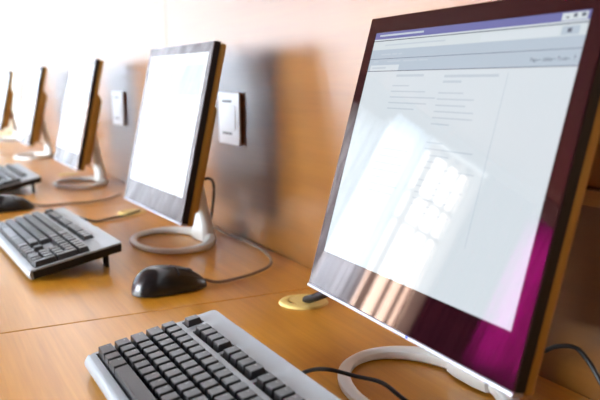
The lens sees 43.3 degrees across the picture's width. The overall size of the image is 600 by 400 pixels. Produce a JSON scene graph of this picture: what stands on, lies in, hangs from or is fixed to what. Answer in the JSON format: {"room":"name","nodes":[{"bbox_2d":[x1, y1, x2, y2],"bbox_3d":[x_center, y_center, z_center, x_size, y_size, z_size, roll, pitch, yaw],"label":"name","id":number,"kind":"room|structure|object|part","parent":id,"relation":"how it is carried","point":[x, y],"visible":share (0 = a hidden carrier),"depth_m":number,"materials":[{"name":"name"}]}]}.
{"room":"computer lab","nodes":[
{"label":"computer lab","id":0,"kind":"room"},
{"bbox_2d":[7,0,151,126],"bbox_3d":[-0.227,-0.600,1.947,0.182,2.700,9.000,-5,10,-27],"label":"wall","id":1,"kind":"structure","parent":0,"point":[30,21],"depth_m":3.74,"materials":[{"name":"white paint"}]},
{"bbox_2d":[0,0,14,130],"bbox_3d":[-2.094,-1.116,5.306,0.068,2.700,0.350,-5,10,-27],"label":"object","id":2,"kind":"structure","parent":1,"relation":"attached to","point":[5,53],"depth_m":5.16,"materials":[{"name":"beige paint"}]},
{"bbox_2d":[15,41,41,143],"bbox_3d":[-1.606,-0.279,4.534,0.018,1.280,0.918,-5,10,-27],"label":"wall panel","id":3,"kind":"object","parent":1,"relation":"attached to","point":[25,55],"depth_m":4.54,"materials":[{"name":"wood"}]},
{"bbox_2d":[35,27,77,149],"bbox_3d":[-1.139,-0.139,3.626,0.018,1.280,1.138,-5,10,-27],"label":"wall panel","id":4,"kind":"object","parent":1,"relation":"attached to","point":[56,52],"depth_m":3.56,"materials":[{"name":"white paint"}]},
{"bbox_2d":[112,91,125,125],"bbox_3d":[-0.596,-0.301,2.483,0.009,0.110,0.146,-5,10,-27],"label":"wall plate","id":5,"kind":"object","parent":1,"relation":"attached to","point":[118,98],"visible":1,"depth_m":2.46,"materials":[{"name":"white plastic"}]},
{"bbox_2d":[76,0,166,183],"bbox_3d":[-0.609,0.020,2.595,0.018,1.280,1.198,-5,10,-27],"label":"wall panel","id":6,"kind":"object","parent":1,"relation":"attached to","point":[124,40],"depth_m":2.44,"materials":[{"name":"white paint"}]},
{"bbox_2d":[218,92,242,145],"bbox_3d":[-0.149,-0.174,1.612,0.009,0.110,0.121,-5,10,-27],"label":"wall plate","id":7,"kind":"object","parent":1,"relation":"attached to","point":[230,104],"visible":1,"depth_m":1.60,"materials":[{"name":"white plastic"}]},
{"bbox_2d":[166,0,599,399],"bbox_3d":[0.061,0.220,1.291,0.018,1.280,1.758,-5,10,-27],"label":"wall panel","id":8,"kind":"object","parent":1,"relation":"attached to","point":[294,65],"depth_m":1.34,"materials":[{"name":"brown wood"}]},
{"bbox_2d":[582,135,599,207],"bbox_3d":[0.433,-0.093,0.458,0.014,0.286,0.724,-5,10,-27],"label":"wall panel","id":9,"kind":"object","parent":1,"relation":"attached to","point":[591,196],"visible":0.02,"depth_m":0.75,"materials":[{"name":"brown"}]},
{"bbox_3d":[0.433,-0.093,0.458,0.014,0.286,0.724,-5,10,-27],"label":"frame","id":10,"kind":"part","parent":9,"relation":"part of","materials":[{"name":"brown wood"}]},
{"bbox_3d":[0.436,-0.096,0.459,0.008,0.250,0.680,-5,10,-27],"label":"cork panel","id":11,"kind":"part","parent":9,"relation":"part of","materials":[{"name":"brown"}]},
{"bbox_3d":[-3.131,1.044,0.736,6.800,0.120,9.050,-5,10,-27],"label":"floor","id":12,"kind":"structure","parent":0,"visible":0},
{"bbox_2d":[0,131,13,136],"bbox_3d":[-2.321,-0.083,5.093,0.789,0.730,0.998,-5,10,-27],"label":"desk","id":13,"kind":"object","parent":12,"relation":"on","point":[2,133],"visible":0.16,"depth_m":4.99,"materials":[{"name":"brown wood"}]},
{"bbox_2d":[0,136,43,149],"bbox_3d":[-1.869,0.053,4.211,0.789,0.730,0.998,-5,10,-27],"label":"desk","id":14,"kind":"object","parent":12,"relation":"on","point":[3,144],"visible":0.05,"depth_m":4.03,"materials":[{"name":"brown wood"}]},
{"bbox_2d":[0,70,17,140],"bbox_3d":[-1.725,-0.547,4.386,0.170,0.398,0.377,-5,10,-27],"label":"computer monitor","id":15,"kind":"object","parent":14,"relation":"on","point":[6,92],"visible":0.88,"depth_m":4.28,"materials":[{"name":"black"}]},
{"bbox_3d":[-1.718,-0.577,4.386,0.086,0.330,0.376,-5,10,-27],"label":"casing","id":16,"kind":"part","parent":15,"relation":"part of","materials":[{"name":"brown plastic"}]},
{"bbox_2d":[0,148,86,169],"bbox_3d":[-1.415,0.189,3.330,0.789,0.730,0.998,-5,10,-27],"label":"desk","id":17,"kind":"object","parent":12,"relation":"on","point":[6,155],"visible":0.05,"depth_m":3.24,"materials":[{"name":"brown wood"}]},
{"bbox_2d":[13,66,53,159],"bbox_3d":[-1.195,-0.389,3.356,0.170,0.398,0.377,-5,10,-27],"label":"computer monitor","id":18,"kind":"object","parent":17,"relation":"on","point":[31,124],"visible":1,"depth_m":3.28,"materials":[{"name":"black"}]},
{"bbox_3d":[-1.188,-0.419,3.355,0.086,0.330,0.376,-5,10,-27],"label":"casing","id":19,"kind":"part","parent":18,"relation":"part of","materials":[{"name":"brown plastic"}]},
{"bbox_2d":[0,166,131,212],"bbox_3d":[-0.963,0.324,2.449,0.789,0.730,0.998,-5,10,-27],"label":"desk","id":20,"kind":"object","parent":12,"relation":"on","point":[45,193],"visible":0.2,"depth_m":2.30,"materials":[{"name":"brown wood"}]},
{"bbox_2d":[0,163,40,192],"bbox_3d":[-0.954,-0.068,2.427,0.161,0.052,0.445,-5,10,-28],"label":"keyboard","id":21,"kind":"object","parent":20,"relation":"on","point":[14,176],"visible":1,"depth_m":2.30,"materials":[{"name":"black plastic"}]},
{"bbox_2d":[0,193,121,212],"bbox_3d":[-0.651,-0.009,2.063,0.402,0.043,0.079,-8,12,-40],"label":"computer mouse","id":22,"kind":"object","parent":20,"relation":"on","point":[8,203],"visible":1,"depth_m":1.97,"materials":[{"name":"black plastic"}]},
{"bbox_3d":[-0.596,0.000,2.100,0.062,0.011,0.283,7,12,40],"label":"cord","id":23,"kind":"part","parent":22,"relation":"part of","materials":[{"name":"brown plastic"}]},
{"bbox_2d":[58,172,78,175],"bbox_3d":[-0.838,-0.094,2.733,0.075,0.005,0.075,-5,10,-27],"label":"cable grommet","id":24,"kind":"object","parent":20,"relation":"on","point":[68,173],"visible":1,"depth_m":2.71,"materials":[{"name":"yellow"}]},
{"bbox_2d":[53,59,107,188],"bbox_3d":[-0.717,-0.247,2.433,0.170,0.400,0.377,-5,10,-27],"label":"computer monitor","id":25,"kind":"object","parent":20,"relation":"on","point":[77,145],"visible":1,"depth_m":2.37,"materials":[{"name":"black"}]},
{"bbox_3d":[-0.754,-0.116,2.434,0.012,0.006,0.377,-5,10,-27],"label":"trim","id":26,"kind":"part","parent":25,"relation":"part of","materials":[{"name":"silver metal"}]},
{"bbox_3d":[-0.710,-0.278,2.432,0.086,0.330,0.376,-5,10,-27],"label":"casing","id":27,"kind":"part","parent":25,"relation":"part of","materials":[{"name":"brown plastic"}]},
{"bbox_2d":[0,203,311,333],"bbox_3d":[-0.508,0.460,1.566,0.789,0.730,1.003,-5,10,-27],"label":"desk","id":28,"kind":"object","parent":12,"relation":"on","point":[89,291],"visible":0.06,"depth_m":1.29,"materials":[{"name":"brown wood"}]},
{"bbox_2d":[0,207,140,279],"bbox_3d":[-0.431,0.059,1.595,0.382,0.052,0.574,-6,10,-30],"label":"keyboard","id":29,"kind":"object","parent":28,"relation":"on","point":[51,241],"visible":1,"depth_m":1.40,"materials":[{"name":"black plastic"}]},
{"bbox_3d":[-0.467,0.029,1.826,0.025,0.038,0.247,5,11,32],"label":"cord","id":30,"kind":"part","parent":29,"relation":"part of","materials":[{"name":"beige rubber"}]},
{"bbox_2d":[117,209,146,214],"bbox_3d":[-0.428,0.030,1.929,0.075,0.005,0.075,-5,10,-27],"label":"cable grommet","id":31,"kind":"object","parent":28,"relation":"in","point":[122,212],"visible":0.94,"depth_m":1.92,"materials":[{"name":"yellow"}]},
{"bbox_2d":[124,40,225,253],"bbox_3d":[-0.255,-0.111,1.541,0.193,0.402,0.380,-5,10,-28],"label":"computer monitor","id":32,"kind":"object","parent":28,"relation":"on","point":[178,111],"visible":1,"depth_m":1.48,"materials":[{"name":"black"}]},
{"bbox_3d":[-0.301,0.021,1.535,0.012,0.006,0.377,-5,10,-28],"label":"trim","id":33,"kind":"part","parent":32,"relation":"part of","materials":[{"name":"silver metal"}]},
{"bbox_3d":[-0.258,-0.142,1.534,0.086,0.330,0.376,-5,10,-28],"label":"casing","id":34,"kind":"part","parent":32,"relation":"part of","materials":[{"name":"brown plastic"}]},
{"bbox_3d":[-0.222,0.005,1.668,0.052,0.133,0.218,-3,9,-15],"label":"video cord","id":35,"kind":"part","parent":32,"relation":"part of","materials":[{"name":"black plastic"}]},
{"bbox_2d":[131,226,272,297],"bbox_3d":[-0.158,0.080,1.480,0.216,0.043,0.648,0,9,0],"label":"computer mouse","id":36,"kind":"object","parent":28,"relation":"on","point":[153,281],"visible":0.98,"depth_m":1.18,"materials":[{"name":"black plastic"}]},
{"bbox_3d":[-0.145,0.086,1.530,0.135,0.011,0.585,-2,9,-11],"label":"cord","id":37,"kind":"part","parent":36,"relation":"part of","materials":[{"name":"brown plastic"}]},
{"bbox_2d":[0,288,589,399],"bbox_3d":[-0.051,0.597,0.676,0.789,0.730,1.013,-5,10,-27],"label":"desk","id":38,"kind":"object","parent":12,"relation":"on","point":[47,363],"visible":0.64,"depth_m":0.94,"materials":[{"name":"brown wood"}]},
{"bbox_2d":[85,310,407,399],"bbox_3d":[0.011,0.189,0.750,0.351,0.052,0.445,-5,10,-27],"label":"keyboard","id":39,"kind":"object","parent":38,"relation":"on","point":[204,356],"visible":1,"depth_m":0.78,"materials":[{"name":"silver plastic"}]},
{"bbox_3d":[0.114,0.192,0.756,0.240,0.038,0.065,2,9,13],"label":"cord","id":40,"kind":"part","parent":39,"relation":"part of","materials":[{"name":"black rubber"}]},
{"bbox_2d":[279,294,328,309],"bbox_3d":[0.005,0.152,1.136,0.075,0.005,0.075,-5,10,-27],"label":"cable grommet","id":41,"kind":"object","parent":38,"relation":"in","point":[294,301],"visible":0.79,"depth_m":1.12,"materials":[{"name":"yellow"}]},
{"bbox_3d":[0.008,0.152,1.137,0.040,0.003,0.045,-5,10,-27],"label":"lid","id":42,"kind":"part","parent":41,"relation":"part of","materials":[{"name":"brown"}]},
{"bbox_2d":[302,0,599,399],"bbox_3d":[0.125,0.001,0.806,0.185,0.404,0.644,-5,10,-25],"label":"computer monitor","id":43,"kind":"object","parent":38,"relation":"on","point":[472,132],"visible":0.98,"depth_m":0.71,"materials":[{"name":"black"}]},
{"bbox_3d":[0.095,0.131,0.776,0.012,0.007,0.377,-5,10,-25],"label":"trim","id":44,"kind":"part","parent":43,"relation":"part of","materials":[{"name":"silver metal"}]},
{"bbox_3d":[0.146,-0.029,0.776,0.100,0.327,0.376,-5,10,-25],"label":"casing","id":45,"kind":"part","parent":43,"relation":"part of","materials":[{"name":"brown plastic"}]},
{"bbox_3d":[0.258,0.178,0.723,0.043,0.076,0.332,-5,10,-28],"label":"power cord","id":46,"kind":"part","parent":43,"relation":"part of","materials":[{"name":"black rubber"}]}
]}

